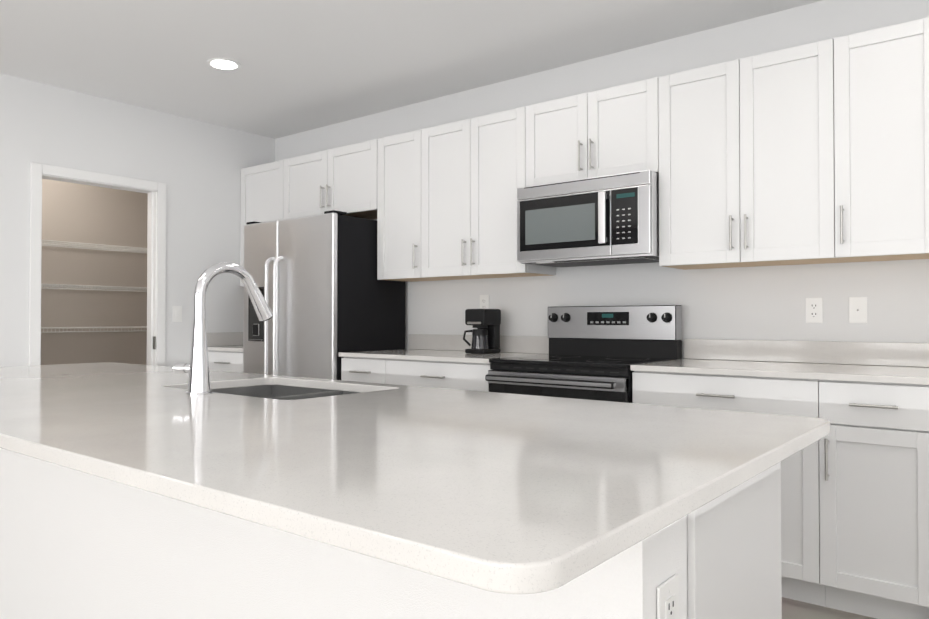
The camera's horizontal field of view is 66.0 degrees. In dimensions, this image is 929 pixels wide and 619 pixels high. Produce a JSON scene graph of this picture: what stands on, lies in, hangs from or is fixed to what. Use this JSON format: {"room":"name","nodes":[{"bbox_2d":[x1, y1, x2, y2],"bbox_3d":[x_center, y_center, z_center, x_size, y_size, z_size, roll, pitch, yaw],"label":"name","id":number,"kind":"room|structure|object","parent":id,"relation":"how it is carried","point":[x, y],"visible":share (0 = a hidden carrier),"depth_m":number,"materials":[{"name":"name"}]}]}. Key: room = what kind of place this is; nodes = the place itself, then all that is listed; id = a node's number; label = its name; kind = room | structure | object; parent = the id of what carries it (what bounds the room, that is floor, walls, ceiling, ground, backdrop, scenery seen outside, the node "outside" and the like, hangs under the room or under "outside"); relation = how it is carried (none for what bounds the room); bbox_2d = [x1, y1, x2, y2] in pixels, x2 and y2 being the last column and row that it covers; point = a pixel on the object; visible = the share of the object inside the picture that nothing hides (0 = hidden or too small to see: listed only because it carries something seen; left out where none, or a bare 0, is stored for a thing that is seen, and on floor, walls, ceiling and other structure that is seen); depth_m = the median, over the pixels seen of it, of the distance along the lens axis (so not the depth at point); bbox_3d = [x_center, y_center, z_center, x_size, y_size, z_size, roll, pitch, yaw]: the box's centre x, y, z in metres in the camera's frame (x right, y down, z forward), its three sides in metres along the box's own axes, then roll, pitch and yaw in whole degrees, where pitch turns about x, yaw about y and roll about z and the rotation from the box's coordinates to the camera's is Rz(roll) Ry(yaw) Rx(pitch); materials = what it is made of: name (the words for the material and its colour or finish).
{"room":"kitchen","nodes":[
{"label":"kitchen","id":0,"kind":"room"},
{"bbox_2d":[0,73,6,366],"bbox_3d":[-4.122,-0.104,5.298,3.410,2.585,0.115,-1,-1,38],"label":"wall","id":1,"kind":"structure","parent":0,"point":[3,115],"depth_m":4.28,"materials":[{"name":"white paint"}]},
{"bbox_2d":[41,179,147,364],"bbox_3d":[-2.254,-0.107,5.107,0.010,2.585,1.905,-1,-1,38],"label":"wall","id":2,"kind":"structure","parent":0,"point":[76,212],"depth_m":4.79,"materials":[{"name":"beige paint"}]},
{"bbox_2d":[41,239,146,332],"bbox_3d":[-2.941,0.148,5.648,0.406,1.355,1.857,-1,-1,38],"label":"pantry shelves","id":3,"kind":"object","parent":2,"relation":"attached to","point":[98,247],"visible":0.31,"depth_m":5.55,"materials":[{"name":"white wood"}]},
{"bbox_2d":[5,75,274,366],"bbox_3d":[-2.191,-0.107,5.083,0.115,2.585,1.945,-1,-1,38],"label":"wall","id":4,"kind":"structure","parent":0,"point":[196,166],"depth_m":5.06,"materials":[{"name":"white paint"}]},
{"bbox_2d":[29,162,165,365],"bbox_3d":[-2.443,0.141,4.762,0.147,2.080,0.875,-1,-1,38],"label":"door frame","id":5,"kind":"structure","parent":4,"relation":"attached to","point":[156,258],"depth_m":4.89,"materials":[{"name":"white paint"}]},
{"bbox_2d":[173,306,181,321],"bbox_3d":[-2.063,0.031,5.142,0.009,0.116,0.072,-1,-1,38],"label":"light switch","id":6,"kind":"object","parent":4,"relation":"attached to","point":[177,313],"visible":1,"depth_m":5.14,"materials":[{"name":"white plastic"}]},
{"bbox_2d":[207,332,242,347],"bbox_3d":[-1.739,0.226,5.538,0.020,0.102,0.617,-1,-1,38],"label":"backsplash","id":7,"kind":"structure","parent":4,"relation":"attached to","point":[220,337],"depth_m":5.42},
{"bbox_2d":[0,0,822,138],"bbox_3d":[-2.547,-1.497,1.597,10.500,0.100,8.120,-1,-1,38],"label":"ceiling","id":8,"kind":"structure","parent":0,"point":[306,65],"depth_m":3.84,"materials":[{"name":"white paint"}]},
{"bbox_2d":[207,58,240,69],"bbox_3d":[-1.383,-1.409,4.112,0.184,0.007,0.184,-1,-1,38],"label":"recessed light","id":9,"kind":"object","parent":8,"relation":"in","point":[223,64],"visible":1,"depth_m":4.10,"materials":[{"name":"white paint"}]},
{"bbox_2d":[275,0,928,358],"bbox_3d":[-0.063,-0.112,4.714,10.500,2.585,0.120,-1,-1,38],"label":"wall","id":10,"kind":"structure","parent":0,"point":[754,303],"depth_m":3.67,"materials":[{"name":"white paint"}]},
{"bbox_2d":[240,160,283,285],"bbox_3d":[-1.432,-0.638,5.520,0.534,0.914,0.324,-1,-1,38],"label":"upper cabinet","id":11,"kind":"object","parent":10,"relation":"attached to","point":[262,186],"depth_m":5.41,"materials":[{"name":"white wood"}]},
{"bbox_2d":[284,139,375,219],"bbox_3d":[-0.845,-0.872,5.058,0.964,0.458,0.324,-1,-1,38],"label":"upper cabinet","id":12,"kind":"object","parent":10,"relation":"attached to","point":[343,179],"depth_m":4.90,"materials":[{"name":"white wood"}]},
{"bbox_2d":[372,128,427,281],"bbox_3d":[-0.293,-0.650,4.617,0.438,0.914,0.324,-1,-1,38],"label":"upper cabinet","id":13,"kind":"object","parent":10,"relation":"attached to","point":[401,214],"depth_m":4.50,"materials":[{"name":"white wood"}]},
{"bbox_2d":[480,295,488,308],"bbox_3d":[0.124,-0.033,4.482,0.072,0.116,0.008,-1,-1,38],"label":"outlet","id":14,"kind":"object","parent":10,"relation":"attached to","point":[484,301],"visible":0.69,"depth_m":4.48,"materials":[{"name":"white plastic"}]},
{"bbox_2d":[428,104,555,280],"bbox_3d":[0.133,-0.655,4.280,0.883,0.914,0.324,-1,-1,38],"label":"upper cabinet","id":15,"kind":"object","parent":10,"relation":"attached to","point":[477,166],"depth_m":4.12,"materials":[{"name":"white wood"}]},
{"bbox_2d":[536,77,659,184],"bbox_3d":[0.733,-0.888,3.808,0.763,0.460,0.324,-1,-1,38],"label":"upper cabinet","id":16,"kind":"object","parent":10,"relation":"attached to","point":[612,130],"depth_m":3.64,"materials":[{"name":"white wood"}]},
{"bbox_2d":[517,170,658,266],"bbox_3d":[0.692,-0.450,3.751,0.757,0.410,0.451,-1,-1,38],"label":"microwave","id":17,"kind":"object","parent":16,"relation":"attached to","point":[607,220],"visible":0.96,"depth_m":3.57,"materials":[{"name":"silver metal"}]},
{"bbox_2d":[409,334,928,367],"bbox_3d":[0.835,0.205,3.905,6.084,0.102,0.020,-1,-1,38],"label":"backsplash","id":18,"kind":"structure","parent":10,"relation":"attached to","point":[799,352],"depth_m":3.39,"materials":[{"name":"white stone"}]},
{"bbox_2d":[659,34,863,269],"bbox_3d":[1.333,-0.667,3.330,0.882,0.914,0.324,-1,-1,38],"label":"upper cabinet","id":19,"kind":"object","parent":10,"relation":"attached to","point":[815,153],"depth_m":3.16,"materials":[{"name":"white wood"}]},
{"bbox_2d":[806,298,822,322],"bbox_3d":[1.613,0.004,3.301,0.072,0.116,0.008,-1,-1,38],"label":"outlet","id":20,"kind":"object","parent":10,"relation":"attached to","point":[814,310],"visible":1,"depth_m":3.30,"materials":[{"name":"white plastic"}]},
{"bbox_2d":[849,297,866,322],"bbox_3d":[1.753,0.003,3.187,0.072,0.116,0.014,-1,-1,38],"label":"outlet plate","id":21,"kind":"object","parent":10,"relation":"attached to","point":[857,309],"visible":1,"depth_m":3.19,"materials":[{"name":"white plastic"}]},
{"bbox_2d":[852,17,928,261],"bbox_3d":[1.780,-0.672,2.976,0.492,0.914,0.324,-1,-1,38],"label":"upper cabinet","id":22,"kind":"object","parent":10,"relation":"attached to","point":[890,64],"depth_m":2.85,"materials":[{"name":"white wood"}]},
{"bbox_2d":[782,597,876,618],"bbox_3d":[-2.547,1.163,1.561,10.500,0.050,8.120,-1,-1,38],"label":"floor","id":23,"kind":"structure","parent":0,"point":[793,609],"depth_m":2.72,"materials":[{"name":"tile"}]},
{"bbox_2d":[208,352,242,372],"bbox_3d":[-1.529,0.746,5.383,0.529,0.886,0.629,-1,-1,38],"label":"base cabinet","id":24,"kind":"object","parent":23,"relation":"on","point":[219,361],"depth_m":5.12,"materials":[{"name":"white wood"}]},
{"bbox_2d":[208,344,242,351],"bbox_3d":[-1.534,0.288,5.382,0.534,0.026,0.646,-1,-1,38],"label":"countertop","id":25,"kind":"structure","parent":24,"relation":"on","point":[214,347],"depth_m":5.19,"materials":[{"name":"white stone"}]},
{"bbox_2d":[243,210,404,379],"bbox_3d":[-0.987,0.289,4.870,0.932,1.786,0.714,-1,-1,38],"label":"refrigerator","id":26,"kind":"object","parent":23,"relation":"on","point":[328,296],"visible":0.56,"depth_m":4.58,"materials":[{"name":"silver metal"}]},
{"bbox_2d":[339,356,390,383],"bbox_3d":[-0.387,0.734,4.479,0.438,0.886,0.629,-1,-1,38],"label":"base cabinet","id":27,"kind":"object","parent":23,"relation":"on","point":[372,371],"depth_m":4.23,"materials":[{"name":"white wood"}]},
{"bbox_2d":[0,450,781,618],"bbox_3d":[-0.667,0.703,2.159,2.915,0.886,0.730,-1,-1,38],"label":"kitchen island","id":28,"kind":"object","parent":23,"relation":"on","point":[73,546],"depth_m":1.53,"materials":[{"name":"white paint"}]},
{"bbox_2d":[0,362,829,609],"bbox_3d":[-0.815,0.243,1.981,3.110,0.026,1.129,-1,-1,38],"label":"island countertop","id":29,"kind":"structure","parent":28,"relation":"on","point":[514,499],"depth_m":1.07,"materials":[{"name":"white stone"}]},
{"bbox_2d":[168,262,272,393],"bbox_3d":[-0.677,0.048,2.038,0.108,0.363,0.275,-1,-1,38],"label":"faucet","id":30,"kind":"object","parent":29,"relation":"on","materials":[{"name":"silver metal"}]},
{"bbox_2d":[216,382,363,397],"bbox_3d":[-0.557,0.354,2.143,0.654,0.216,0.439,-1,-1,38],"label":"sink","id":31,"kind":"object","parent":29,"relation":"in","point":[273,389],"depth_m":2.41,"materials":[{"name":"silver metal"}]},
{"bbox_2d":[657,574,678,618],"bbox_3d":[0.300,0.456,1.050,0.008,0.116,0.072,-1,-1,38],"label":"outlet","id":32,"kind":"object","parent":28,"relation":"attached to","point":[667,584],"depth_m":1.05,"materials":[{"name":"white plastic"}]},
{"bbox_2d":[391,360,492,391],"bbox_3d":[0.013,0.730,4.161,0.819,0.886,0.629,-1,-1,38],"label":"base cabinet","id":33,"kind":"object","parent":23,"relation":"on","point":[423,373],"depth_m":3.88,"materials":[{"name":"white wood"}]},
{"bbox_2d":[339,348,548,363],"bbox_3d":[-0.120,0.273,4.262,1.147,0.026,0.646,-1,-1,38],"label":"countertop","id":34,"kind":"structure","parent":33,"relation":"on","point":[440,355],"depth_m":4.10,"materials":[{"name":"white stone"}]},
{"bbox_2d":[463,309,500,353],"bbox_3d":[0.105,0.128,4.250,0.153,0.262,0.189,-1,-1,38],"label":"coffee maker","id":35,"kind":"object","parent":34,"relation":"on","point":[486,323],"visible":1,"depth_m":4.20,"materials":[{"name":"black plastic"}]},
{"bbox_2d":[485,305,681,402],"bbox_3d":[0.596,0.572,3.616,0.759,1.188,0.717,-1,-1,38],"label":"range","id":36,"kind":"object","parent":23,"relation":"on","point":[595,352],"visible":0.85,"depth_m":3.64,"materials":[{"name":"black metal"}]},
{"bbox_2d":[632,372,838,609],"bbox_3d":[1.262,0.717,3.172,0.819,0.886,0.629,-1,-1,38],"label":"base cabinet","id":37,"kind":"object","parent":23,"relation":"on","point":[810,476],"depth_m":2.77,"materials":[{"name":"white wood"}]},
{"bbox_2d":[839,380,928,618],"bbox_3d":[1.661,0.712,2.856,0.433,0.886,0.629,-1,-1,38],"label":"base cabinet","id":38,"kind":"object","parent":23,"relation":"on","point":[855,510],"depth_m":2.59,"materials":[{"name":"white wood"}]},
{"bbox_2d":[630,360,928,387],"bbox_3d":[1.980,0.251,2.599,2.668,0.026,0.646,-1,-1,38],"label":"countertop","id":39,"kind":"structure","parent":38,"relation":"on","point":[769,369],"depth_m":2.90,"materials":[{"name":"white stone"}]}
]}

